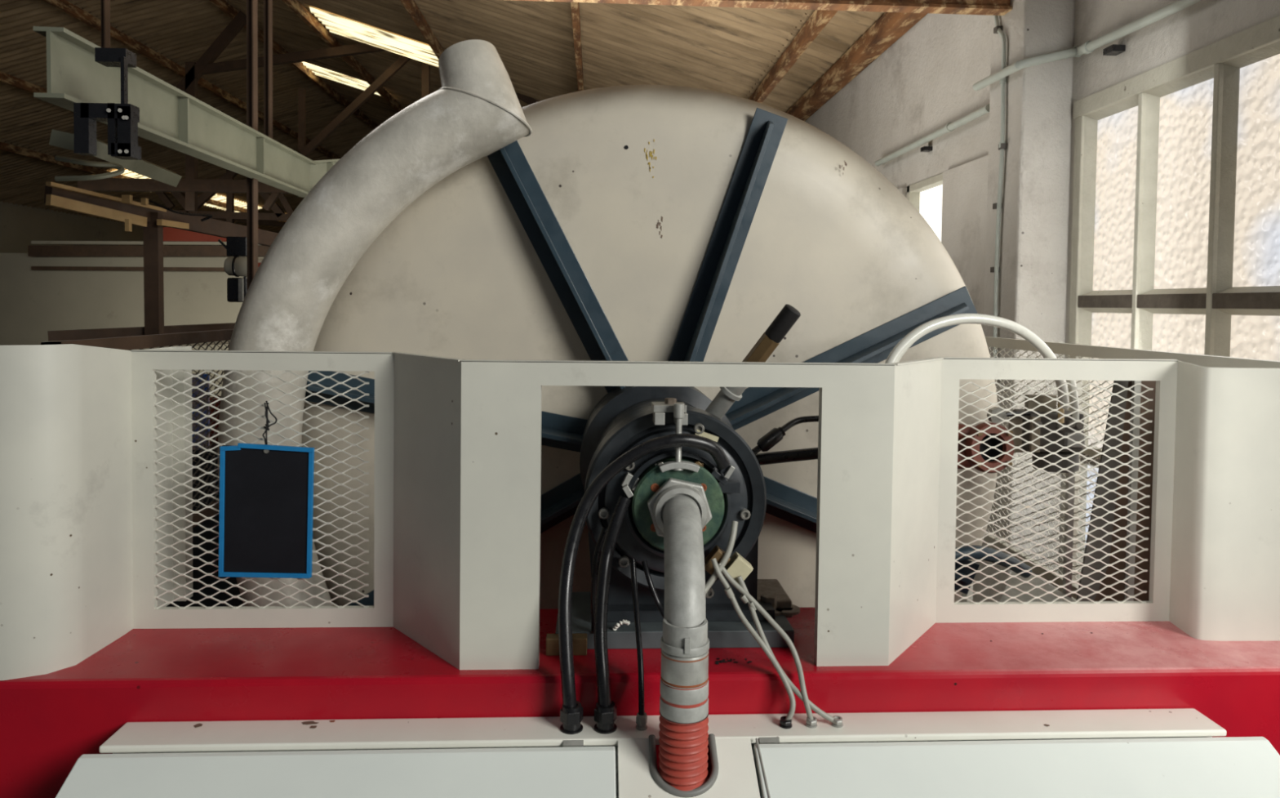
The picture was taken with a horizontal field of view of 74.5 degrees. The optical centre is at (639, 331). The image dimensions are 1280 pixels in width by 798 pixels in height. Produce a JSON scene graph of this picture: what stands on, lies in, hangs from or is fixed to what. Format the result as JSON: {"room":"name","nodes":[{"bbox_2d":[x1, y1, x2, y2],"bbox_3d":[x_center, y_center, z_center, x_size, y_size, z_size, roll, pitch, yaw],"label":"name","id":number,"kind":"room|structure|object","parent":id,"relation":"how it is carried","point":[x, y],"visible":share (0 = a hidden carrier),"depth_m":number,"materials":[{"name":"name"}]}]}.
{"room":"factory hall","nodes":[
{"label":"factory hall","id":0,"kind":"room"},
{"bbox_2d":[0,200,226,253],"bbox_3d":[-12.810,-0.687,13.336,0.200,4.200,32.000,1,2,-3],"label":"wall","id":1,"kind":"structure","parent":0,"point":[20,224],"depth_m":18.54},
{"bbox_2d":[0,252,264,396],"bbox_3d":[-7.930,0.115,13.692,9.600,2.696,0.150,1,2,-3],"label":"wall partition","id":2,"kind":"structure","parent":0,"point":[33,303],"depth_m":13.55,"materials":[{"name":"beige paint"}]},
{"bbox_2d":[31,266,224,271],"bbox_3d":[-7.848,-1.000,13.485,3.632,0.088,0.050,1,2,-3],"label":"wall rail","id":3,"kind":"object","parent":2,"relation":"attached to","point":[33,268],"visible":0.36,"depth_m":13.44,"materials":[{"name":"brown metal"}]},
{"bbox_2d":[27,244,270,257],"bbox_3d":[-7.526,-1.284,13.492,4.269,0.237,0.200,1,2,-3],"label":"girder","id":4,"kind":"object","parent":2,"relation":"attached to","point":[37,251],"visible":0.64,"depth_m":13.36,"materials":[{"name":"brown metal"}]},
{"bbox_2d":[31,240,259,244],"bbox_3d":[-7.396,-1.413,13.495,4.520,0.098,0.050,1,2,-3],"label":"girder","id":5,"kind":"object","parent":4,"relation":"attached to","point":[32,242],"visible":0.64,"depth_m":13.42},
{"bbox_2d":[163,226,259,241],"bbox_3d":[-6.921,-1.551,13.515,1.589,0.234,0.100,1,2,-3],"label":"girder","id":6,"kind":"object","parent":5,"relation":"on","point":[170,234],"visible":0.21,"depth_m":13.45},
{"bbox_2d":[0,0,378,232],"bbox_3d":[-9.308,-3.584,15.528,7.040,2.172,27.800,1,2,-3],"label":"ceiling","id":7,"kind":"structure","parent":0,"point":[181,31],"depth_m":13.65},
{"bbox_2d":[0,71,47,93],"bbox_3d":[-8.888,-3.590,15.550,0.060,0.120,27.800,1,2,-3],"label":"purlin","id":8,"kind":"object","parent":7,"relation":"attached to","point":[6,78],"visible":0.02,"depth_m":11.78,"materials":[{"name":"brown wood"}]},
{"bbox_2d":[112,168,151,178],"bbox_3d":[-10.805,-3.238,18.117,0.550,0.211,2.300,1,2,-3],"label":"skylight","id":9,"kind":"object","parent":7,"relation":"attached to","point":[128,173],"visible":0.08,"depth_m":17.57,"materials":[{"name":"white"}]},
{"bbox_2d":[0,142,282,221],"bbox_3d":[-10.592,-3.099,15.477,0.060,0.120,27.800,1,2,-3],"label":"purlin","id":10,"kind":"object","parent":7,"relation":"attached to","point":[3,146],"visible":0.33,"depth_m":15.42,"materials":[{"name":"brown wood"}]},
{"bbox_2d":[78,136,304,222],"bbox_3d":[-7.419,-3.297,14.534,4.349,2.917,0.104,1,2,-3],"label":"roof truss","id":11,"kind":"object","parent":7,"relation":"attached to","point":[229,215],"visible":0.2,"depth_m":14.55,"materials":[{"name":"brown wood"}]},
{"bbox_2d":[43,0,341,159],"bbox_3d":[-7.184,-4.081,15.623,0.060,0.120,27.800,1,2,-3],"label":"purlin","id":12,"kind":"object","parent":7,"relation":"attached to","point":[68,7],"visible":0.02,"depth_m":12.18,"materials":[{"name":"brown wood"}]},
{"bbox_2d":[204,193,262,212],"bbox_3d":[-11.008,-3.389,22.510,0.600,0.228,3.100,1,2,-3],"label":"skylight","id":13,"kind":"object","parent":7,"relation":"attached to","point":[221,198],"visible":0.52,"depth_m":22.35,"materials":[{"name":"white"}]},
{"bbox_2d":[215,218,286,226],"bbox_3d":[-9.882,-4.758,19.368,5.795,4.834,0.096,1,2,-3],"label":"roof truss","id":14,"kind":"object","parent":7,"relation":"attached to","point":[273,223],"visible":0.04,"depth_m":19.46,"materials":[{"name":"brown wood"}]},
{"bbox_2d":[208,0,378,128],"bbox_3d":[-5.781,-4.486,15.683,0.060,0.120,27.800,1,2,-3],"label":"purlin","id":15,"kind":"object","parent":7,"relation":"attached to","point":[223,5],"visible":0.44,"depth_m":14.35,"materials":[{"name":"brown wood"}]},
{"bbox_2d":[227,0,884,125],"bbox_3d":[-2.174,-3.470,15.904,7.250,2.223,27.800,1,2,-3],"label":"ceiling","id":16,"kind":"structure","parent":0,"point":[731,51],"depth_m":8.26,"materials":[{"name":"brown wood"}]},
{"bbox_2d":[100,0,110,47],"bbox_3d":[-2.604,-2.368,4.077,0.040,1.980,0.044,1,2,-3],"label":"hanger","id":17,"kind":"object","parent":16,"relation":"hanging from","point":[104,4],"visible":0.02,"depth_m":4.11,"materials":[{"name":"brown metal"}]},
{"bbox_2d":[263,0,272,138],"bbox_3d":[-2.303,-2.226,5.195,0.050,2.111,0.054,1,2,-3],"label":"hanger","id":18,"kind":"object","parent":16,"relation":"hanging from","point":[268,4],"visible":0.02,"depth_m":5.22,"materials":[{"name":"metal"}]},
{"bbox_2d":[77,9,537,211],"bbox_3d":[-4.214,-2.917,11.307,6.398,2.655,0.128,1,2,-3],"label":"roof truss","id":19,"kind":"object","parent":16,"relation":"attached to","point":[191,184],"visible":0.44,"depth_m":11.21,"materials":[{"name":"brown wood"}]},
{"bbox_2d":[302,61,380,95],"bbox_3d":[-5.023,-4.303,14.451,1.290,0.435,0.750,1,2,-3],"label":"skylight","id":20,"kind":"object","parent":16,"relation":"attached to","point":[322,72],"visible":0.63,"depth_m":14.31,"materials":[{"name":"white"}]},
{"bbox_2d":[282,0,404,111],"bbox_3d":[-4.388,-4.051,15.770,0.060,0.120,27.800,1,2,-3],"label":"purlin","id":21,"kind":"object","parent":16,"relation":"attached to","point":[295,6],"visible":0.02,"depth_m":11.31,"materials":[{"name":"brown wood"}]},
{"bbox_2d":[309,6,438,66],"bbox_3d":[-3.264,-3.691,10.680,1.560,0.516,0.800,1,2,-3],"label":"skylight","id":22,"kind":"object","parent":16,"relation":"attached to","point":[336,24],"visible":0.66,"depth_m":10.60,"materials":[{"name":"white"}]},
{"bbox_2d":[400,0,444,58],"bbox_3d":[-2.697,-3.523,15.875,0.060,0.120,27.800,1,2,-3],"label":"purlin","id":23,"kind":"object","parent":16,"relation":"attached to","point":[411,6],"visible":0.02,"depth_m":9.03,"materials":[{"name":"brown wood"}]},
{"bbox_2d":[570,2,583,91],"bbox_3d":[-1.006,-2.994,15.980,0.060,0.120,27.800,1,2,-3],"label":"purlin","id":24,"kind":"object","parent":16,"relation":"attached to","point":[575,6],"visible":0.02,"depth_m":7.82,"materials":[{"name":"brown wood"}]},
{"bbox_2d":[748,9,837,102],"bbox_3d":[0.685,-2.466,16.086,0.060,0.120,27.800,1,2,-3],"label":"purlin","id":25,"kind":"object","parent":16,"relation":"attached to","point":[817,21],"visible":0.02,"depth_m":6.41,"materials":[{"name":"brown wood"}]},
{"bbox_2d":[804,0,1279,591],"bbox_3d":[1.319,-0.515,15.531,0.250,4.070,29.100,1,2,-3],"label":"wall","id":26,"kind":"structure","parent":0,"point":[923,82],"depth_m":4.65,"materials":[{"name":"white paint"}]},
{"bbox_2d":[517,0,1012,15],"bbox_3d":[-2.239,-1.470,3.472,7.860,0.075,0.080,1,2,-3],"label":"tie beam","id":27,"kind":"structure","parent":26,"relation":"attached to","point":[989,7],"depth_m":3.63,"materials":[{"name":"brown wood"}]},
{"bbox_2d":[786,12,927,120],"bbox_3d":[1.111,-2.357,16.111,0.135,0.130,27.800,1,2,-3],"label":"roof beam","id":28,"kind":"structure","parent":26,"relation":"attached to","point":[890,27],"depth_m":6.20,"materials":[{"name":"brown wood"}]},
{"bbox_2d":[906,173,942,241],"bbox_3d":[1.779,-0.532,5.135,0.100,0.780,0.600,1,2,-3],"label":"window","id":29,"kind":"structure","parent":26,"relation":"in","point":[926,195],"depth_m":5.18,"materials":[{"name":"white glass"}]},
{"bbox_2d":[875,103,989,165],"bbox_3d":[1.715,-1.128,5.055,0.070,0.089,1.680,1,2,-3],"label":"conduit","id":30,"kind":"object","parent":26,"relation":"attached to","point":[949,126],"visible":0.95,"depth_m":4.87,"materials":[{"name":"white metal"}]},
{"bbox_2d":[897,155,988,601],"bbox_3d":[1.093,0.084,16.982,0.034,2.775,26.220,1,2,-3],"label":"trim","id":31,"kind":"structure","parent":26,"relation":"attached to","point":[965,186],"depth_m":4.46,"materials":[{"name":"white paint"}]},
{"bbox_2d":[990,15,1007,357],"bbox_3d":[1.580,-0.612,3.733,0.031,1.639,0.126,1,2,-3],"label":"conduit","id":32,"kind":"object","parent":26,"relation":"attached to","point":[1002,145],"visible":0.85,"depth_m":3.69,"materials":[{"name":"metal"}]},
{"bbox_2d":[977,0,1075,601],"bbox_3d":[1.699,-0.098,3.730,0.222,4.000,0.305,1,2,-3],"label":"pillar","id":33,"kind":"structure","parent":26,"relation":"attached to","point":[1034,224],"depth_m":3.58,"materials":[{"name":"white paint"}]},
{"bbox_2d":[973,0,1200,90],"bbox_3d":[1.708,-1.123,3.198,0.278,0.111,1.383,1,2,-3],"label":"conduit","id":34,"kind":"object","parent":26,"relation":"attached to","point":[1088,46],"visible":1,"depth_m":3.27,"materials":[{"name":"white metal"}]},
{"bbox_2d":[1061,14,1279,600],"bbox_3d":[1.916,0.132,2.586,0.180,2.120,1.955,1,2,-3],"label":"window","id":35,"kind":"structure","parent":26,"relation":"in","point":[1175,239],"depth_m":2.94,"materials":[{"name":"glass"}]},
{"bbox_3d":[-5.597,1.516,13.784,14.300,0.050,32.000,1,2,-3],"label":"floor","id":36,"kind":"structure","parent":0,"visible":0},
{"bbox_2d":[40,328,233,527],"bbox_3d":[-1.424,0.945,2.672,0.024,1.885,1.380,1,2,-3],"label":"fence","id":37,"kind":"object","parent":36,"relation":"on","point":[132,342],"visible":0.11,"depth_m":2.69,"materials":[{"name":"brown metal"}]},
{"bbox_2d":[44,181,278,341],"bbox_3d":[-2.792,-0.359,5.294,0.630,0.880,1.924,2,2,30],"label":"frame","id":38,"kind":"object","parent":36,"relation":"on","point":[153,219],"visible":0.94,"depth_m":5.01,"materials":[{"name":"brown wood"}]},
{"bbox_2d":[48,128,182,186],"bbox_3d":[-2.516,-0.797,4.245,0.367,0.255,1.226,1,2,-3],"label":"curved rail","id":39,"kind":"object","parent":38,"relation":"attached to","point":[64,140],"visible":0.9,"depth_m":3.81,"materials":[{"name":"grey metal"}]},
{"bbox_2d":[217,236,262,302],"bbox_3d":[-2.235,-0.319,4.792,0.312,0.436,0.140,1,2,-3],"label":"electric hoist","id":40,"kind":"object","parent":38,"relation":"hanging from","point":[236,264],"visible":0.59,"depth_m":4.74,"materials":[{"name":"black metal"}]},
{"bbox_2d":[166,443,244,606],"bbox_3d":[-2.075,1.204,4.440,0.599,1.258,0.600,1,2,-3],"label":"cabinet","id":41,"kind":"object","parent":36,"relation":"on","point":[209,523],"visible":0.02,"depth_m":4.13,"materials":[{"name":"grey metal"}]},
{"bbox_2d":[191,373,209,449],"bbox_3d":[-2.177,0.396,4.143,0.113,0.374,0.010,1,2,-3],"label":"notice sheet","id":42,"kind":"object","parent":41,"relation":"on","point":[204,375],"visible":0.21,"depth_m":4.14,"materials":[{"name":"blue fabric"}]},
{"bbox_2d":[209,395,220,443],"bbox_3d":[-2.171,0.471,4.406,0.150,0.250,0.150,1,2,-3],"label":"box","id":43,"kind":"object","parent":41,"relation":"on","point":[216,405],"visible":0.14,"depth_m":4.33,"materials":[{"name":"beige"}]},
{"bbox_2d":[246,0,257,289],"bbox_3d":[-2.060,-0.678,4.454,0.055,5.019,0.059,1,2,-3],"label":"steel column","id":44,"kind":"structure","parent":36,"relation":"on","point":[251,5],"depth_m":4.45,"materials":[{"name":"brown metal"}]},
{"bbox_2d":[42,339,230,349],"bbox_3d":[-2.219,0.050,3.893,0.050,0.058,1.225,1,2,8],"label":"rail","id":45,"kind":"object","parent":44,"relation":"attached to","point":[223,341],"visible":0.07,"depth_m":4.13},
{"bbox_2d":[32,26,316,197],"bbox_3d":[-1.959,-0.894,3.951,0.090,0.239,2.653,1,2,-5],"label":"beam","id":46,"kind":"structure","parent":44,"relation":"attached to","point":[170,117],"depth_m":3.42,"materials":[{"name":"grey metal"}]},
{"bbox_2d":[73,47,141,159],"bbox_3d":[-1.609,-0.690,2.550,0.166,0.327,0.098,1,2,-3],"label":"trolley","id":47,"kind":"object","parent":46,"relation":"hanging from","point":[122,119],"visible":1,"depth_m":2.53,"materials":[{"name":"black metal"}]},
{"bbox_2d":[296,158,340,196],"bbox_3d":[-1.958,-1.015,5.500,0.571,0.318,0.090,-1,3,-44],"label":"beam","id":48,"kind":"structure","parent":46,"relation":"attached to","point":[318,171],"depth_m":5.39,"materials":[{"name":"metal"}]},
{"bbox_2d":[0,607,1279,797],"bbox_3d":[0.054,1.270,2.532,4.800,1.300,1.833,1,2,-3],"label":"plinth","id":49,"kind":"object","parent":36,"relation":"on","point":[48,721],"visible":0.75,"depth_m":1.62,"materials":[{"name":"red paint"}]},
{"bbox_2d":[0,343,1279,679],"bbox_3d":[0.021,0.337,1.812,3.686,0.613,0.448,1,2,-3],"label":"guard","id":50,"kind":"object","parent":36,"relation":"on","point":[96,466],"visible":0.93,"depth_m":1.73,"materials":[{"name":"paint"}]},
{"bbox_2d":[218,400,314,577],"bbox_3d":[-0.789,0.335,1.781,0.198,0.377,0.012,1,2,-3],"label":"slate board","id":51,"kind":"object","parent":50,"relation":"hanging from","point":[266,491],"visible":1,"depth_m":1.78,"materials":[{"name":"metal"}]},
{"bbox_2d":[55,707,1279,797],"bbox_3d":[0.098,1.343,1.350,2.109,1.233,0.535,1,2,-3],"label":"cover","id":52,"kind":"object","parent":36,"relation":"on","point":[1120,753],"visible":0.99,"depth_m":1.47,"materials":[{"name":"white metal"}]},
{"bbox_2d":[302,720,318,724],"bbox_3d":[-0.605,0.718,1.546,0.031,0.001,0.012,0,2,-12],"label":"chip","id":53,"kind":"object","parent":52,"relation":"on","point":[303,722],"depth_m":1.55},
{"bbox_2d":[560,700,582,733],"bbox_3d":[-0.125,0.703,1.536,0.042,0.045,0.042,1,2,-3],"label":"cable gland","id":54,"kind":"object","parent":52,"relation":"attached to","point":[571,717],"visible":0.88,"depth_m":1.52,"materials":[{"name":"black plastic"}]},
{"bbox_2d":[558,433,729,706],"bbox_3d":[-0.001,0.451,1.643,0.351,0.504,0.113,0,2,-28],"label":"power cable","id":55,"kind":"object","parent":54,"relation":"attached to","point":[605,476],"visible":1,"depth_m":1.62,"materials":[{"name":"black rubber"}]},
{"bbox_2d":[594,700,617,733],"bbox_3d":[-0.063,0.704,1.540,0.042,0.045,0.042,1,2,-3],"label":"cable gland","id":56,"kind":"object","parent":52,"relation":"attached to","point":[605,717],"visible":0.94,"depth_m":1.52,"materials":[{"name":"black plastic"}]},
{"bbox_2d":[594,495,631,706],"bbox_3d":[-0.061,0.515,1.609,0.055,0.377,0.172,1,2,11],"label":"power cable","id":57,"kind":"object","parent":56,"relation":"attached to","point":[601,651],"visible":1,"depth_m":1.60,"materials":[{"name":"black rubber"}]},
{"bbox_2d":[635,711,647,730],"bbox_3d":[0.003,0.714,1.543,0.021,0.026,0.021,1,2,-3],"label":"cable gland","id":58,"kind":"object","parent":52,"relation":"attached to","point":[641,720],"visible":1,"depth_m":1.54,"materials":[{"name":"black plastic"}]},
{"bbox_2d":[630,558,644,715],"bbox_3d":[-0.005,0.581,1.615,0.013,0.249,0.163,0,2,-8],"label":"cable","id":59,"kind":"object","parent":58,"relation":"attached to","point":[633,561],"visible":1,"depth_m":1.60,"materials":[{"name":"black rubber"}]},
{"bbox_2d":[779,715,791,728],"bbox_3d":[0.270,0.723,1.558,0.024,0.014,0.024,1,2,-3],"label":"cable gland","id":60,"kind":"object","parent":52,"relation":"attached to","point":[784,723],"visible":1,"depth_m":1.55,"materials":[{"name":"black plastic"}]},
{"bbox_2d":[711,557,795,719],"bbox_3d":[0.216,0.585,1.612,0.184,0.276,0.030,2,2,39],"label":"cable","id":61,"kind":"object","parent":60,"relation":"attached to","point":[793,703],"visible":1,"depth_m":1.59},
{"bbox_2d":[724,586,734,598],"bbox_3d":[0.173,0.506,1.634,0.020,0.022,0.013,1,2,-3],"label":"cable sleeve","id":62,"kind":"object","parent":61,"relation":"attached to","point":[729,592],"visible":1,"depth_m":1.63,"materials":[{"name":"grey plastic"}]},
{"bbox_2d":[805,715,817,728],"bbox_3d":[0.318,0.723,1.560,0.021,0.014,0.021,1,2,-3],"label":"cable gland","id":63,"kind":"object","parent":52,"relation":"attached to","point":[812,723],"visible":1,"depth_m":1.55,"materials":[{"name":"metal"}]},
{"bbox_2d":[717,562,813,719],"bbox_3d":[0.246,0.589,1.624,0.208,0.264,0.043,2,2,34],"label":"cable","id":64,"kind":"object","parent":63,"relation":"attached to","point":[800,672],"visible":1,"depth_m":1.62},
{"bbox_2d":[739,594,749,603],"bbox_3d":[0.205,0.523,1.650,0.020,0.020,0.013,1,2,-3],"label":"cable sleeve","id":65,"kind":"object","parent":64,"relation":"attached to","point":[743,597],"visible":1,"depth_m":1.64,"materials":[{"name":"grey plastic"}]},
{"bbox_2d":[831,715,843,727],"bbox_3d":[0.366,0.724,1.562,0.021,0.014,0.021,1,2,-3],"label":"cable gland","id":66,"kind":"object","parent":52,"relation":"attached to","point":[837,722],"visible":1,"depth_m":1.55,"materials":[{"name":"metal"}]},
{"bbox_2d":[737,575,836,722],"bbox_3d":[0.273,0.604,1.602,0.208,0.242,0.033,2,2,32],"label":"cable","id":67,"kind":"object","parent":66,"relation":"attached to","point":[753,611],"visible":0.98,"depth_m":1.60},
{"bbox_2d":[747,601,756,609],"bbox_3d":[0.220,0.536,1.646,0.020,0.021,0.013,1,2,-3],"label":"cable sleeve","id":68,"kind":"object","parent":67,"relation":"attached to","point":[751,604],"visible":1,"depth_m":1.64,"materials":[{"name":"grey plastic"}]},
{"bbox_2d":[546,386,799,655],"bbox_3d":[0.070,0.382,2.004,0.544,0.511,0.690,1,2,-3],"label":"hub bearing","id":69,"kind":"object","parent":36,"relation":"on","point":[624,419],"visible":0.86,"depth_m":1.73,"materials":[{"name":"grey metal"}]},
{"bbox_2d":[591,525,608,633],"bbox_3d":[-0.082,0.501,1.700,0.033,0.219,0.022,1,2,-3],"label":"power cable","id":70,"kind":"object","parent":69,"relation":"attached to","point":[602,536],"visible":0.83,"depth_m":1.69,"materials":[{"name":"black rubber"}]},
{"bbox_2d":[612,619,630,630],"bbox_3d":[-0.038,0.597,1.714,0.035,0.025,0.019,1,2,-3],"label":"scrap","id":71,"kind":"object","parent":69,"relation":"on","point":[624,621],"visible":1,"depth_m":1.71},
{"bbox_2d":[301,84,997,608],"bbox_3d":[0.019,0.314,2.781,2.086,2.086,1.131,1,2,-3],"label":"drum","id":72,"kind":"object","parent":69,"relation":"attached to","point":[642,222],"visible":0.41,"depth_m":2.33,"materials":[{"name":"white metal"}]},
{"bbox_2d":[217,39,532,605],"bbox_3d":[-0.677,0.038,2.178,0.788,1.568,0.222,1,2,-3],"label":"air duct","id":73,"kind":"object","parent":72,"relation":"attached to","point":[477,112],"visible":0.76,"depth_m":2.08,"materials":[{"name":"metal"}]},
{"bbox_2d":[438,39,527,122],"bbox_3d":[-0.402,-0.628,2.171,0.242,0.229,0.213,1,2,-3],"label":"outlet","id":74,"kind":"object","parent":73,"relation":"attached to","point":[477,86],"depth_m":2.09,"materials":[{"name":"metal"}]},
{"bbox_2d":[641,560,664,617],"bbox_3d":[0.035,0.522,1.663,0.086,0.126,0.020,2,2,38],"label":"cable","id":75,"kind":"object","parent":69,"relation":"attached to","point":[656,599],"visible":0.68,"depth_m":1.66,"materials":[{"name":"black rubber"}]},
{"bbox_2d":[647,477,711,791],"bbox_3d":[0.081,0.550,1.542,0.127,0.516,0.271,1,2,-3],"label":"supply pipe","id":76,"kind":"object","parent":69,"relation":"attached to","point":[679,509],"visible":0.95,"depth_m":1.43,"materials":[{"name":"metal"}]},
{"bbox_2d":[660,617,709,657],"bbox_3d":[0.078,0.521,1.449,0.084,0.050,0.084,1,2,-3],"label":"socket","id":77,"kind":"object","parent":76,"relation":"attached to","point":[682,637],"depth_m":1.42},
{"bbox_2d":[704,545,753,583],"bbox_3d":[0.174,0.467,1.684,0.100,0.072,0.040,1,2,-3],"label":"block","id":78,"kind":"object","parent":69,"relation":"attached to","point":[736,565],"visible":0.79,"depth_m":1.67,"materials":[{"name":"beige plastic"}]},
{"bbox_2d":[705,520,737,594],"bbox_3d":[0.150,0.457,1.656,0.119,0.154,0.022,-1,2,-38],"label":"hose","id":79,"kind":"object","parent":78,"relation":"attached to","point":[712,579],"visible":0.82,"depth_m":1.66,"materials":[{"name":"grey plastic"}]},
{"bbox_2d":[705,303,800,418],"bbox_3d":[0.241,0.093,1.919,0.251,0.311,0.056,2,2,26],"label":"fitting","id":80,"kind":"object","parent":69,"relation":"attached to","point":[770,340],"visible":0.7,"depth_m":1.88,"materials":[{"name":"metal"}]},
{"bbox_2d":[726,386,746,395],"bbox_3d":[0.220,0.123,1.929,0.062,0.061,0.046,2,2,29],"label":"socket","id":81,"kind":"object","parent":80,"relation":"attached to","point":[731,391],"depth_m":1.91,"materials":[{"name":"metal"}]},
{"bbox_2d":[774,608,783,616],"bbox_3d":[0.281,0.607,1.838,0.064,0.006,0.064,1,2,-3],"label":"washer","id":82,"kind":"object","parent":69,"relation":"in","point":[778,611],"depth_m":1.82,"materials":[{"name":"black metal"}]},
{"bbox_2d":[751,415,818,454],"bbox_3d":[0.372,0.251,2.010,0.295,0.100,0.052,0,2,-19],"label":"lead","id":83,"kind":"object","parent":69,"relation":"attached to","point":[788,425],"visible":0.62,"depth_m":2.02,"materials":[{"name":"rubber"}]},
{"bbox_2d":[756,426,785,451],"bbox_3d":[0.309,0.254,1.989,0.083,0.055,0.034,-1,2,-39],"label":"connector","id":84,"kind":"object","parent":83,"relation":"attached to","point":[774,436],"visible":0.96,"depth_m":1.97,"materials":[{"name":"black rubber"}]},
{"bbox_2d":[755,447,817,465],"bbox_3d":[0.383,0.294,2.004,0.264,0.047,0.038,0,2,-10],"label":"power cable","id":85,"kind":"object","parent":69,"relation":"attached to","point":[804,454],"visible":0.62,"depth_m":1.99,"materials":[{"name":"black rubber"}]},
{"bbox_2d":[775,604,799,615],"bbox_3d":[0.321,0.607,1.840,0.057,0.006,0.057,1,2,-3],"label":"washer","id":86,"kind":"object","parent":69,"relation":"in","point":[780,609],"depth_m":1.83,"materials":[{"name":"grey metal"}]},
{"bbox_2d":[955,545,1031,577],"bbox_3d":[0.934,0.615,2.240,0.253,0.102,0.051,0,2,-15],"label":"pipe","id":87,"kind":"object","parent":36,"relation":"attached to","point":[964,549],"visible":0.71,"depth_m":2.22,"materials":[{"name":"grey metal"}]},
{"bbox_2d":[1000,570,1075,601],"bbox_3d":[1.115,0.722,2.311,0.204,0.029,0.531,2,2,29],"label":"tray","id":88,"kind":"object","parent":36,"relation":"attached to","point":[1013,580],"visible":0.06,"depth_m":2.31,"materials":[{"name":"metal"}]},
{"bbox_2d":[1008,379,1084,597],"bbox_3d":[1.069,1.020,2.252,0.195,1.824,0.133,1,2,-3],"label":"valve actuator","id":89,"kind":"object","parent":36,"relation":"on","point":[1042,398],"visible":0.6,"depth_m":2.20,"materials":[{"name":"paint"}]},
{"bbox_2d":[884,313,1069,408],"bbox_3d":[0.832,0.084,2.047,0.593,0.254,0.082,0,2,-18],"label":"hose","id":90,"kind":"object","parent":89,"relation":"attached to","point":[909,339],"visible":0.71,"depth_m":2.02,"materials":[{"name":"white plastic"}]},
{"bbox_2d":[897,345,911,362],"bbox_3d":[0.664,0.073,2.035,0.158,0.200,0.019,0,2,-9],"label":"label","id":91,"kind":"object","parent":90,"relation":"attached to","point":[910,345],"visible":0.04,"depth_m":2.02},
{"bbox_2d":[957,406,1039,473],"bbox_3d":[0.888,0.277,2.192,0.314,0.164,0.147,1,2,-3],"label":"flange","id":92,"kind":"object","parent":89,"relation":"attached to","point":[980,436],"visible":0.48,"depth_m":2.14,"materials":[{"name":"metal"}]},
{"bbox_2d":[1075,380,1155,600],"bbox_3d":[1.174,0.400,2.008,0.279,0.608,0.021,1,2,-3],"label":"support post","id":93,"kind":"object","parent":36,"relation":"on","point":[1150,415],"visible":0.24,"depth_m":2.00,"materials":[{"name":"metal"}]},
{"bbox_2d":[963,336,1279,601],"bbox_3d":[1.362,0.983,2.618,0.024,1.882,1.580,1,2,-3],"label":"fence","id":94,"kind":"object","parent":36,"relation":"on","point":[1074,350],"visible":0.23,"depth_m":2.65,"materials":[{"name":"metal"}]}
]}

